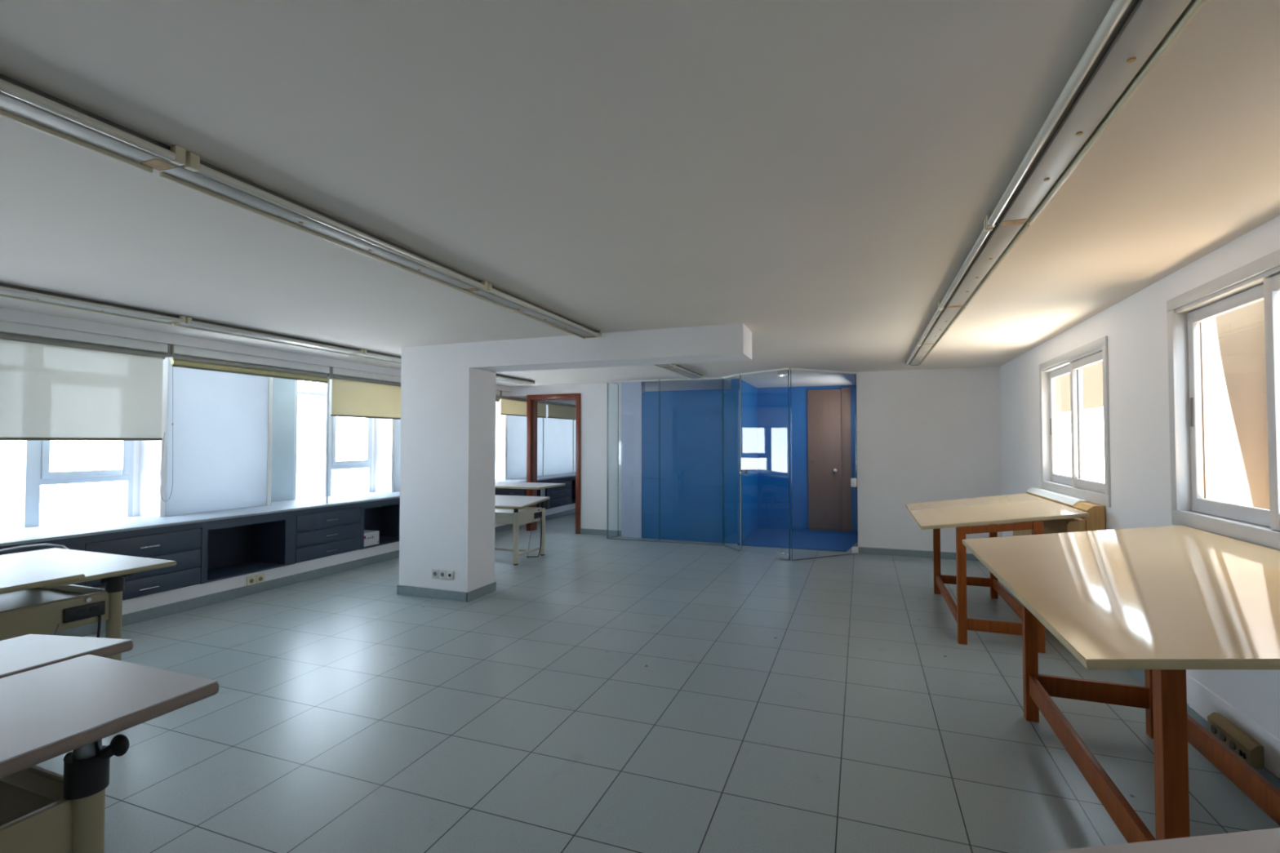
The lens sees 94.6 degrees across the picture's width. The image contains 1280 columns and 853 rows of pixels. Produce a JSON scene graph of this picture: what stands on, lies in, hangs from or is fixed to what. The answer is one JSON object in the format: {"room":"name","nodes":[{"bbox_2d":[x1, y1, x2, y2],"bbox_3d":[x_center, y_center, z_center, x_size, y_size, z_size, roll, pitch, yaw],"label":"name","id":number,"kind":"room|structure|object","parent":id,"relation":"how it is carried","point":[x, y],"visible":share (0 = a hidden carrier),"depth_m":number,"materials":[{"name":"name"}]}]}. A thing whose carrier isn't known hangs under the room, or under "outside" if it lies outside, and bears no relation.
{"room":"design studio","nodes":[
{"label":"design studio","id":0,"kind":"room"},
{"bbox_2d":[132,358,394,517],"bbox_3d":[-4.294,0.069,5.855,0.350,1.645,6.695,-1,-2,21],"label":"wall","id":1,"kind":"structure","parent":0,"point":[148,501],"depth_m":5.40,"materials":[{"name":"white paint"}]},
{"bbox_2d":[271,377,294,502],"bbox_3d":[-4.151,0.090,6.666,0.050,1.645,6.085,-1,-2,21],"label":"wall","id":2,"kind":"structure","parent":0,"point":[283,389],"depth_m":6.76,"materials":[{"name":"white paint"}]},
{"bbox_2d":[0,306,575,401],"bbox_3d":[-3.632,0.451,7.117,1.000,2.345,17.200,-1,-2,21],"label":"wall","id":3,"kind":"structure","parent":0,"point":[6,314],"depth_m":4.97,"materials":[{"name":"white paint"}]},
{"bbox_2d":[0,536,82,585],"bbox_3d":[-4.513,1.076,4.034,0.500,0.540,0.880,-1,-2,21],"label":"base cabinet","id":4,"kind":"object","parent":3,"relation":"attached to","point":[73,544],"visible":0.14,"depth_m":4.19,"materials":[{"name":"blue paint"}]},
{"bbox_2d":[18,440,133,528],"bbox_3d":[-4.821,0.091,4.832,0.100,1.550,1.170,-1,-2,21],"label":"window","id":5,"kind":"structure","parent":3,"relation":"in","point":[35,473],"depth_m":4.77,"materials":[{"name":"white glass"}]},
{"bbox_2d":[0,320,173,502],"bbox_3d":[-4.257,-0.088,4.229,0.084,1.402,1.656,-1,-2,21],"label":"roller blind","id":6,"kind":"object","parent":3,"relation":"attached to","point":[56,384],"visible":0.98,"depth_m":4.38,"materials":[{"name":"white fabric"}]},
{"bbox_2d":[80,521,204,600],"bbox_3d":[-4.194,1.097,4.849,0.526,0.540,0.870,-1,-2,21],"label":"base cabinet","id":7,"kind":"object","parent":3,"relation":"attached to","point":[183,544],"visible":0.59,"depth_m":4.84,"materials":[{"name":"blue paint"}]},
{"bbox_2d":[164,358,270,516],"bbox_3d":[-4.132,0.086,5.821,0.022,1.490,1.005,-1,-2,21],"label":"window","id":8,"kind":"structure","parent":3,"relation":"in","point":[221,420],"depth_m":5.77,"materials":[{"name":"glass"}]},
{"bbox_2d":[165,344,330,383],"bbox_3d":[-3.700,-0.621,5.730,0.084,0.262,1.593,-1,-2,21],"label":"roller blind","id":9,"kind":"object","parent":3,"relation":"attached to","point":[184,357],"visible":0.8,"depth_m":5.57,"materials":[{"name":"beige fabric"}]},
{"bbox_2d":[203,511,294,583],"bbox_3d":[-3.899,1.118,5.673,0.500,0.540,0.880,-1,-2,21],"label":"base cabinet","id":10,"kind":"object","parent":3,"relation":"attached to","point":[235,547],"visible":0.63,"depth_m":5.90,"materials":[{"name":"blue paint"}]},
{"bbox_2d":[246,573,264,586],"bbox_3d":[-3.657,1.461,5.622,0.012,0.090,0.177,-1,-2,21],"label":"wall socket","id":11,"kind":"object","parent":3,"relation":"attached to","point":[253,580],"visible":1,"depth_m":5.61,"materials":[{"name":"beige plastic"}]},
{"bbox_2d":[0,472,575,546],"bbox_3d":[-3.531,0.870,7.069,0.815,0.022,17.200,-1,-2,21],"label":"window sill","id":12,"kind":"structure","parent":3,"relation":"attached to","point":[72,530],"depth_m":5.19,"materials":[{"name":"stone"}]},
{"bbox_2d":[44,508,575,636],"bbox_3d":[-3.170,1.574,6.916,0.015,0.090,17.200,-1,-2,21],"label":"baseboard","id":13,"kind":"structure","parent":3,"relation":"attached to","point":[129,619],"depth_m":5.42,"materials":[{"name":"grey tile"}]},
{"bbox_2d":[293,502,362,564],"bbox_3d":[-3.580,1.138,6.487,0.526,0.540,0.870,-1,-2,21],"label":"base cabinet","id":14,"kind":"object","parent":3,"relation":"attached to","point":[323,531],"visible":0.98,"depth_m":6.36,"materials":[{"name":"blue paint"}]},
{"bbox_2d":[326,377,329,503],"bbox_3d":[-3.418,0.125,6.465,0.013,1.436,0.010,-1,-2,21],"label":"trim","id":15,"kind":"structure","parent":3,"relation":"attached to","point":[328,384],"depth_m":6.46,"materials":[{"name":"white metal"}]},
{"bbox_2d":[293,377,372,499],"bbox_3d":[-3.843,0.157,7.444,0.100,1.550,1.170,-1,-2,21],"label":"window","id":16,"kind":"structure","parent":3,"relation":"in","point":[366,463],"depth_m":7.33,"materials":[{"name":"white metal"}]},
{"bbox_2d":[122,503,575,614],"bbox_3d":[-3.184,1.519,6.922,0.015,0.200,17.200,-1,-2,21],"label":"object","id":17,"kind":"structure","parent":3,"relation":"attached to","point":[144,602],"depth_m":5.58,"materials":[{"name":"white paint"}]},
{"bbox_2d":[329,366,400,419],"bbox_3d":[-3.135,-0.404,7.233,0.084,0.619,1.603,-1,-2,21],"label":"roller blind","id":18,"kind":"object","parent":3,"relation":"attached to","point":[354,393],"visible":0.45,"depth_m":6.92,"materials":[{"name":"beige fabric"}]},
{"bbox_2d":[361,497,399,549],"bbox_3d":[-3.285,1.159,7.311,0.500,0.540,0.880,-1,-2,21],"label":"base cabinet","id":19,"kind":"object","parent":3,"relation":"attached to","point":[383,516],"visible":0.39,"depth_m":7.61,"materials":[{"name":"blue paint"}]},
{"bbox_2d":[364,529,378,546],"bbox_3d":[-3.285,1.328,7.008,0.241,0.155,0.250,-1,-2,21],"label":"carton","id":20,"kind":"object","parent":19,"relation":"in","point":[371,537],"visible":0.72,"depth_m":6.98,"materials":[{"name":"white cardboard"}]},
{"bbox_2d":[393,419,400,492],"bbox_3d":[-3.154,0.152,8.433,0.022,1.490,1.005,-1,-2,21],"label":"window","id":21,"kind":"structure","parent":3,"relation":"in","point":[397,425],"depth_m":8.02,"materials":[{"name":"clear glass"}]},
{"bbox_2d":[495,390,501,401],"bbox_3d":[-2.564,-0.544,8.761,0.084,0.262,1.628,-1,-2,21],"label":"roller blind","id":22,"kind":"object","parent":3,"relation":"attached to","point":[498,393],"visible":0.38,"depth_m":9.45,"materials":[{"name":"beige fabric"}]},
{"bbox_2d":[495,488,524,496],"bbox_3d":[-2.353,1.221,9.764,0.526,0.540,0.870,-1,-2,21],"label":"base cabinet","id":23,"kind":"object","parent":3,"relation":"attached to","point":[502,491],"visible":0.16,"depth_m":9.65,"materials":[{"name":"blue paint"}]},
{"bbox_2d":[498,391,548,417],"bbox_3d":[-2.007,-0.405,10.247,0.084,0.464,1.528,-1,-2,21],"label":"roller blind","id":24,"kind":"object","parent":3,"relation":"attached to","point":[509,405],"visible":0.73,"depth_m":9.99,"materials":[{"name":"beige fabric"}]},
{"bbox_2d":[506,415,543,479],"bbox_3d":[-2.151,0.220,11.108,0.022,1.490,1.300,-1,-2,21],"label":"window","id":25,"kind":"structure","parent":3,"relation":"in","point":[516,425],"depth_m":10.90,"materials":[{"name":"clear glass"}]},
{"bbox_2d":[524,480,549,509],"bbox_3d":[-2.058,1.242,10.588,0.500,0.540,0.880,-1,-2,21],"label":"base cabinet","id":26,"kind":"object","parent":3,"relation":"attached to","point":[547,490],"visible":0.14,"depth_m":10.86,"materials":[{"name":"blue paint"}]},
{"bbox_2d":[543,404,573,475],"bbox_3d":[-1.696,0.251,12.325,0.022,1.490,1.300,-1,-2,21],"label":"window","id":27,"kind":"structure","parent":3,"relation":"in","point":[557,433],"depth_m":12.28,"materials":[{"name":"glass"}]},
{"bbox_2d":[549,476,571,508],"bbox_3d":[-1.739,1.263,11.402,0.526,0.540,0.870,-1,-2,21],"label":"base cabinet","id":28,"kind":"object","parent":3,"relation":"attached to","point":[559,495],"visible":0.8,"depth_m":11.30,"materials":[{"name":"blue paint"}]},
{"bbox_2d":[546,400,575,420],"bbox_3d":[-1.463,-0.371,11.698,0.084,0.459,1.548,-1,-2,21],"label":"roller blind","id":29,"kind":"object","parent":3,"relation":"attached to","point":[566,410],"visible":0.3,"depth_m":11.50,"materials":[{"name":"beige fabric"}]},
{"bbox_2d":[571,476,575,503],"bbox_3d":[-1.444,1.283,12.226,0.500,0.540,0.880,-1,-2,21],"label":"base cabinet","id":30,"kind":"object","parent":3,"relation":"attached to","point":[573,478],"visible":0.13,"depth_m":12.56,"materials":[{"name":"blue paint"}]},
{"bbox_2d":[573,419,575,472],"bbox_3d":[-1.240,0.281,13.542,0.022,1.490,1.300,-1,-2,21],"label":"window","id":31,"kind":"structure","parent":3,"relation":"in","point":[574,432],"depth_m":12.98,"materials":[{"name":"clear glass"}]},
{"bbox_2d":[495,399,506,479],"bbox_3d":[-1.663,0.290,12.878,0.350,1.560,5.040,-1,-2,21],"label":"window","id":32,"kind":"structure","parent":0,"point":[500,420],"depth_m":10.49,"materials":[{"name":"white paint"}]},
{"bbox_2d":[508,382,621,530],"bbox_3d":[-1.551,0.513,9.551,2.790,2.345,0.120,-1,-2,21],"label":"wall","id":33,"kind":"structure","parent":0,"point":[598,430],"depth_m":9.16,"materials":[{"name":"white paint"}]},
{"bbox_2d":[526,393,581,533],"bbox_3d":[-1.355,0.584,9.487,0.960,2.200,0.200,-1,-2,21],"label":"door frame","id":34,"kind":"structure","parent":33,"relation":"attached to","point":[531,400],"depth_m":9.54,"materials":[{"name":"red wood"}]},
{"bbox_2d":[580,528,621,536],"bbox_3d":[-0.600,1.632,9.096,0.710,0.085,0.012,-1,-2,21],"label":"baseboard","id":35,"kind":"structure","parent":33,"relation":"attached to","point":[586,531],"depth_m":9.10,"materials":[{"name":"grey tile"}]},
{"bbox_2d":[621,382,645,537],"bbox_3d":[-0.101,0.499,8.982,0.325,2.345,0.170,-1,-2,21],"label":"wall","id":36,"kind":"structure","parent":0,"point":[631,392],"depth_m":8.90,"materials":[{"name":"white paint"}]},
{"bbox_2d":[0,0,1279,391],"bbox_3d":[-0.333,-0.855,5.808,8.220,0.200,17.400,-1,-2,21],"label":"ceiling","id":37,"kind":"structure","parent":0,"point":[815,177],"depth_m":1.96,"materials":[{"name":"paint"}]},
{"bbox_2d":[0,73,186,173],"bbox_3d":[-1.740,-0.846,1.098,0.156,0.054,1.596,-1,-2,20],"label":"lamp","id":38,"kind":"object","parent":37,"relation":"attached to","point":[21,103],"visible":1,"depth_m":1.62,"materials":[{"name":"metal"}]},
{"bbox_2d":[0,283,186,324],"bbox_3d":[-3.620,-0.784,3.521,0.156,0.054,1.616,-1,-2,21],"label":"lamp","id":39,"kind":"object","parent":37,"relation":"attached to","point":[8,291],"visible":1,"depth_m":3.74,"materials":[{"name":"metal"}]},
{"bbox_2d":[174,316,363,355],"bbox_3d":[-3.052,-0.746,5.037,0.156,0.054,1.616,-1,-2,21],"label":"lamp","id":40,"kind":"object","parent":37,"relation":"attached to","point":[190,322],"visible":0.93,"depth_m":4.86,"materials":[{"name":"metal"}]},
{"bbox_2d":[159,151,488,293],"bbox_3d":[-1.198,-0.808,2.603,0.156,0.054,1.596,-1,-2,20],"label":"lamp","id":41,"kind":"object","parent":37,"relation":"attached to","point":[197,175],"visible":0.88,"depth_m":2.29,"materials":[{"name":"metal"}]},
{"bbox_2d":[352,349,401,364],"bbox_3d":[-2.484,-0.708,6.554,0.156,0.054,1.616,-1,-2,21],"label":"lamp","id":42,"kind":"object","parent":37,"relation":"attached to","point":[367,354],"visible":0.37,"depth_m":6.03,"materials":[{"name":"metal"}]},
{"bbox_2d":[495,373,535,385],"bbox_3d":[-1.915,-0.669,8.070,0.156,0.054,1.616,-1,-2,21],"label":"lamp","id":43,"kind":"object","parent":37,"relation":"attached to","point":[498,377],"visible":0.58,"depth_m":8.34,"materials":[{"name":"metal"}]},
{"bbox_2d":[466,282,601,338],"bbox_3d":[-0.655,-0.770,4.108,0.156,0.054,1.596,-1,-2,20],"label":"lamp","id":44,"kind":"object","parent":37,"relation":"attached to","point":[494,295],"visible":0.84,"depth_m":3.91,"materials":[{"name":"metal"}]},
{"bbox_2d":[469,323,751,372],"bbox_3d":[-0.316,-0.657,5.117,2.497,0.230,0.392,-1,-2,21],"label":"beam","id":45,"kind":"structure","parent":37,"relation":"attached to","point":[726,342],"depth_m":4.90,"materials":[{"name":"white paint"}]},
{"bbox_2d":[653,363,675,368],"bbox_3d":[0.063,-0.720,6.081,0.156,0.054,1.596,-1,-2,20],"label":"lamp","id":46,"kind":"object","parent":37,"relation":"attached to","point":[661,366],"visible":0.25,"depth_m":6.71,"materials":[{"name":"metal"}]},
{"bbox_2d":[663,363,703,379],"bbox_3d":[0.567,-0.685,7.429,0.156,0.054,1.296,-1,-2,21],"label":"lamp","id":47,"kind":"object","parent":37,"relation":"attached to","point":[677,369],"visible":0.9,"depth_m":7.35,"materials":[{"name":"metal"}]},
{"bbox_2d":[905,340,936,366],"bbox_3d":[2.808,-0.723,5.945,0.156,0.054,1.536,-1,-2,21],"label":"lamp","id":48,"kind":"object","parent":37,"relation":"attached to","point":[919,354],"visible":0.84,"depth_m":5.83,"materials":[{"name":"metal"}]},
{"bbox_2d":[917,302,965,345],"bbox_3d":[2.268,-0.760,4.503,0.156,0.054,1.536,-1,-2,21],"label":"lamp","id":49,"kind":"object","parent":37,"relation":"attached to","point":[943,319],"visible":0.84,"depth_m":4.32,"materials":[{"name":"metal"}]},
{"bbox_2d":[938,217,1030,309],"bbox_3d":[1.728,-0.796,3.061,0.156,0.054,1.536,-1,-2,21],"label":"lamp","id":50,"kind":"object","parent":37,"relation":"attached to","point":[992,246],"visible":0.88,"depth_m":2.81,"materials":[{"name":"metal"}]},
{"bbox_2d":[986,0,1206,227],"bbox_3d":[1.188,-0.833,1.619,0.156,0.054,1.536,-1,-2,21],"label":"lamp","id":51,"kind":"object","parent":37,"relation":"attached to","point":[1132,37],"visible":1,"depth_m":1.45,"materials":[{"name":"metal"}]},
{"bbox_2d":[35,513,1279,852],"bbox_3d":[-0.333,1.650,5.744,8.220,0.120,17.400,-1,-2,21],"label":"floor","id":52,"kind":"structure","parent":0,"point":[607,695],"depth_m":3.06,"materials":[{"name":"grey tile"}]},
{"bbox_2d":[0,543,176,661],"bbox_3d":[-3.452,1.124,3.094,1.205,0.796,1.186,-1,-2,21],"label":"desk","id":53,"kind":"object","parent":52,"relation":"on","point":[39,595],"visible":0.81,"depth_m":3.22,"materials":[{"name":"white laminate"}]},
{"bbox_2d":[0,587,84,611],"bbox_3d":[-3.437,0.959,3.175,0.740,0.006,0.580,-1,-2,21],"label":"tray","id":54,"kind":"object","parent":53,"relation":"on","point":[12,600],"depth_m":3.34,"materials":[{"name":"metal"}]},
{"bbox_2d":[75,608,85,617],"bbox_3d":[-2.995,0.999,3.164,0.002,0.040,0.039,-1,-2,21],"label":"socket","id":55,"kind":"object","parent":53,"relation":"attached to","point":[79,612],"depth_m":3.16,"materials":[{"name":"black plastic"}]},
{"bbox_2d":[89,606,98,613],"bbox_3d":[-2.974,1.000,3.220,0.002,0.040,0.039,-1,-2,21],"label":"socket","id":56,"kind":"object","parent":53,"relation":"attached to","point":[93,610],"depth_m":3.22,"materials":[{"name":"black plastic"}]},
{"bbox_2d":[0,634,218,852],"bbox_3d":[-1.897,1.077,1.314,1.254,0.800,1.360,-1,-2,21],"label":"desk","id":57,"kind":"object","parent":52,"relation":"on","point":[60,695],"visible":1,"depth_m":1.43,"materials":[{"name":"grey laminate"}]},
{"bbox_2d":[0,780,57,826],"bbox_3d":[-1.768,0.909,1.173,0.580,0.006,0.740,-1,-2,21],"label":"tray","id":58,"kind":"object","parent":57,"relation":"on","point":[18,798],"depth_m":1.45,"materials":[{"name":"metal"}]},
{"bbox_2d":[399,342,495,592],"bbox_3d":[-1.844,0.415,5.677,0.778,2.345,0.420,-1,-2,21],"label":"column","id":59,"kind":"structure","parent":52,"relation":"on","point":[447,442],"depth_m":5.49,"materials":[{"name":"white paint"}]},
{"bbox_2d":[431,568,453,579],"bbox_3d":[-1.802,1.354,5.407,0.238,0.080,0.012,-1,-2,21],"label":"wall socket","id":60,"kind":"object","parent":59,"relation":"attached to","point":[438,574],"visible":1,"depth_m":5.40,"materials":[{"name":"white plastic"}]},
{"bbox_2d":[396,582,496,602],"bbox_3d":[-1.844,1.545,5.649,0.802,0.085,0.444,-1,-2,21],"label":"baseboard","id":61,"kind":"structure","parent":59,"relation":"attached to","point":[457,596],"depth_m":5.45,"materials":[{"name":"grey tile"}]},
{"bbox_2d":[494,481,565,565],"bbox_3d":[-1.775,1.176,7.194,1.610,0.900,1.379,-1,-2,21],"label":"desk","id":62,"kind":"object","parent":52,"relation":"on","point":[515,510],"visible":0.6,"depth_m":7.05,"materials":[{"name":"white laminate"}]},
{"bbox_2d":[494,508,525,513],"bbox_3d":[-1.814,1.066,7.393,0.960,0.006,0.580,-1,-2,21],"label":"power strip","id":63,"kind":"object","parent":62,"relation":"on","point":[496,510],"depth_m":7.48,"materials":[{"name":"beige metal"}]},
{"bbox_2d":[607,382,618,537],"bbox_3d":[-0.405,0.498,8.902,0.024,2.342,0.245,-1,-2,36],"label":"glass panel","id":64,"kind":"object","parent":52,"relation":"on","point":[608,383],"visible":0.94,"depth_m":8.99,"materials":[{"name":"glass"}]},
{"bbox_2d":[606,379,659,542],"bbox_3d":[-0.106,0.491,8.639,0.809,2.342,0.025,0,-2,19],"label":"glass panel","id":65,"kind":"object","parent":52,"relation":"on","point":[637,380],"visible":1,"depth_m":8.58,"materials":[{"name":"glass"}]},
{"bbox_2d":[660,377,723,546],"bbox_3d":[0.720,0.484,8.357,0.904,2.342,0.025,-1,-2,19],"label":"glass panel","id":66,"kind":"object","parent":52,"relation":"on","point":[706,378],"visible":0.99,"depth_m":8.31,"materials":[{"name":"glass"}]},
{"bbox_2d":[722,373,741,551],"bbox_3d":[1.239,0.475,7.989,0.024,2.342,0.452,1,-2,-21],"label":"glass panel","id":67,"kind":"object","parent":52,"relation":"on","point":[735,375],"visible":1,"depth_m":8.02,"materials":[{"name":"glass"}]},
{"bbox_2d":[739,368,790,559],"bbox_3d":[1.567,0.459,7.471,0.148,2.336,0.770,1,-2,-39],"label":"door","id":68,"kind":"structure","parent":52,"relation":"on","point":[781,373],"depth_m":7.30,"materials":[{"name":"clear glass"}]},
{"bbox_2d":[737,527,857,551],"bbox_3d":[2.401,1.660,8.774,1.565,0.011,1.790,-1,-2,21],"label":"carpet","id":69,"kind":"object","parent":52,"relation":"on","point":[802,539],"visible":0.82,"depth_m":8.65,"materials":[{"name":"blue carpet"}]},
{"bbox_2d":[790,368,857,560],"bbox_3d":[2.319,0.460,7.400,1.060,2.342,0.040,1,-2,-25],"label":"door","id":70,"kind":"structure","parent":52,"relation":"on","point":[853,481],"depth_m":7.47,"materials":[{"name":"glass"}]},
{"bbox_2d":[905,493,1089,653],"bbox_3d":[2.831,1.088,4.905,1.032,0.961,1.678,-1,-2,21],"label":"table","id":71,"kind":"object","parent":52,"relation":"on","point":[1026,511],"visible":0.88,"depth_m":4.42,"materials":[{"name":"beige laminate"}]},
{"bbox_2d":[1013,487,1105,536],"bbox_3d":[3.372,1.060,4.829,0.220,1.012,1.602,-1,-2,21],"label":"base cabinet","id":72,"kind":"object","parent":52,"relation":"on","point":[1096,520],"visible":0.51,"depth_m":4.27,"materials":[{"name":"beige wood"}]},
{"bbox_2d":[1026,487,1088,506],"bbox_3d":[3.472,0.579,4.955,0.110,0.044,1.320,-1,-2,21],"label":"grille","id":73,"kind":"object","parent":72,"relation":"attached to","point":[1056,497],"depth_m":4.82,"materials":[{"name":"white metal"}]},
{"bbox_2d":[962,524,1279,843],"bbox_3d":[1.976,0.995,2.274,1.013,1.013,2.000,-1,-2,21],"label":"table","id":74,"kind":"object","parent":52,"relation":"on","point":[1166,602],"visible":1,"depth_m":2.05,"materials":[{"name":"beige laminate"}]},
{"bbox_2d":[1048,827,1279,852],"bbox_3d":[1.246,1.012,0.625,1.172,0.895,0.700,0,-1,2],"label":"desk","id":75,"kind":"object","parent":52,"relation":"on","point":[1263,841],"visible":1,"depth_m":0.97,"materials":[{"name":"laminate"}]},
{"bbox_2d":[641,378,758,543],"bbox_3d":[1.003,0.509,9.390,1.455,2.345,1.690,-1,-2,21],"label":"wall","id":76,"kind":"structure","parent":0,"point":[691,433],"depth_m":8.62,"materials":[{"name":"blue paint"}]},
{"bbox_2d":[645,385,857,532],"bbox_3d":[1.748,0.526,10.077,3.700,2.345,0.120,-1,-2,21],"label":"wall","id":77,"kind":"structure","parent":0,"point":[773,411],"depth_m":9.77,"materials":[{"name":"blue paint"}]},
{"bbox_2d":[807,387,852,532],"bbox_3d":[3.036,0.533,9.467,0.660,2.300,0.120,-1,-2,21],"label":"door","id":78,"kind":"structure","parent":77,"relation":"in","point":[829,433],"depth_m":9.48,"materials":[{"name":"brown wood"}]},
{"bbox_2d":[856,366,1002,553],"bbox_3d":[3.591,0.459,7.413,1.620,2.345,0.120,-1,-2,21],"label":"wall","id":79,"kind":"structure","parent":0,"point":[927,435],"depth_m":7.38,"materials":[{"name":"white paint"}]},
{"bbox_2d":[858,546,979,561],"bbox_3d":[3.570,1.587,7.322,1.615,0.085,0.012,-1,-2,21],"label":"baseboard","id":80,"kind":"structure","parent":79,"relation":"attached to","point":[863,550],"depth_m":7.39,"materials":[{"name":"grey tile"}]},
{"bbox_2d":[1000,215,1279,739],"bbox_3d":[2.744,0.340,2.702,0.100,2.345,13.400,-1,-2,21],"label":"wall","id":81,"kind":"structure","parent":0,"point":[1135,326],"depth_m":3.55,"materials":[{"name":"white paint"}]},
{"bbox_2d":[1039,335,1111,507],"bbox_3d":[3.486,-0.017,4.714,0.112,1.160,1.590,-1,-2,21],"label":"window","id":82,"kind":"structure","parent":81,"relation":"in","point":[1072,362],"depth_m":4.70,"materials":[{"name":"silver metal"}]},
{"bbox_2d":[1126,669,1279,790],"bbox_3d":[2.330,1.445,1.728,0.012,0.085,11.338,-1,-2,21],"label":"baseboard","id":83,"kind":"structure","parent":81,"relation":"attached to","point":[1139,674],"depth_m":2.90,"materials":[{"name":"grey tile"}]},
{"bbox_2d":[1166,248,1279,550],"bbox_3d":[2.627,-0.098,2.421,0.112,1.205,1.590,-1,-2,21],"label":"window","id":84,"kind":"structure","parent":81,"relation":"in","point":[1259,280],"depth_m":2.85,"materials":[{"name":"silver metal"}]},
{"bbox_2d":[1188,675,1279,779],"bbox_3d":[1.583,1.274,-0.273,0.006,0.157,7.060,-1,-2,21],"label":"trim","id":85,"kind":"structure","parent":81,"relation":"attached to","point":[1202,700],"depth_m":2.65,"materials":[{"name":"white paint"}]},
{"bbox_2d":[1207,712,1264,769],"bbox_3d":[2.641,1.390,2.628,0.048,0.095,0.330,-1,-2,21],"label":"socket trunking","id":86,"kind":"object","parent":81,"relation":"attached to","point":[1243,745],"visible":1,"depth_m":2.58,"materials":[{"name":"beige plastic"}]},
{"bbox_2d":[1201,316,1253,506],"bbox_3d":[4.048,-0.018,3.905,0.064,2.080,1.750,-1,-2,21],"label":"window pane","id":87,"kind":"object","parent":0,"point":[1226,479],"visible":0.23,"depth_m":4.31,"materials":[{"name":"clear glass"}]},
{"label":"outside","id":88,"kind":"structure","parent":0,"visible":0},
{"bbox_3d":[3.976,1.075,2.222,2.530,0.150,12.000,-1,-2,21],"label":"terrace","id":89,"kind":"object","parent":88,"visible":0},
{"bbox_2d":[1200,321,1205,498],"bbox_3d":[3.251,0.021,3.429,0.015,1.980,0.123,-1,-2,30],"label":"canvas awning","id":90,"kind":"object","parent":89,"relation":"on","point":[1201,352],"visible":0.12,"depth_m":3.38,"materials":[{"name":"beige fabric"}]},
{"bbox_2d":[1215,300,1269,509],"bbox_3d":[3.225,-0.054,2.478,0.064,2.080,2.900,-1,-2,21],"label":"canvas awning","id":91,"kind":"object","parent":89,"relation":"on","point":[1241,334],"visible":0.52,"depth_m":3.51,"materials":[{"name":"beige fabric"}]},
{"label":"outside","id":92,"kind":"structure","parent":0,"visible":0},
{"bbox_2d":[1055,361,1103,413],"bbox_3d":[4.897,-0.583,6.672,0.064,0.810,3.300,-1,-2,21],"label":"canvas awning","id":93,"kind":"object","parent":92,"point":[1092,375],"visible":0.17,"depth_m":6.29,"materials":[{"name":"beige fabric"}]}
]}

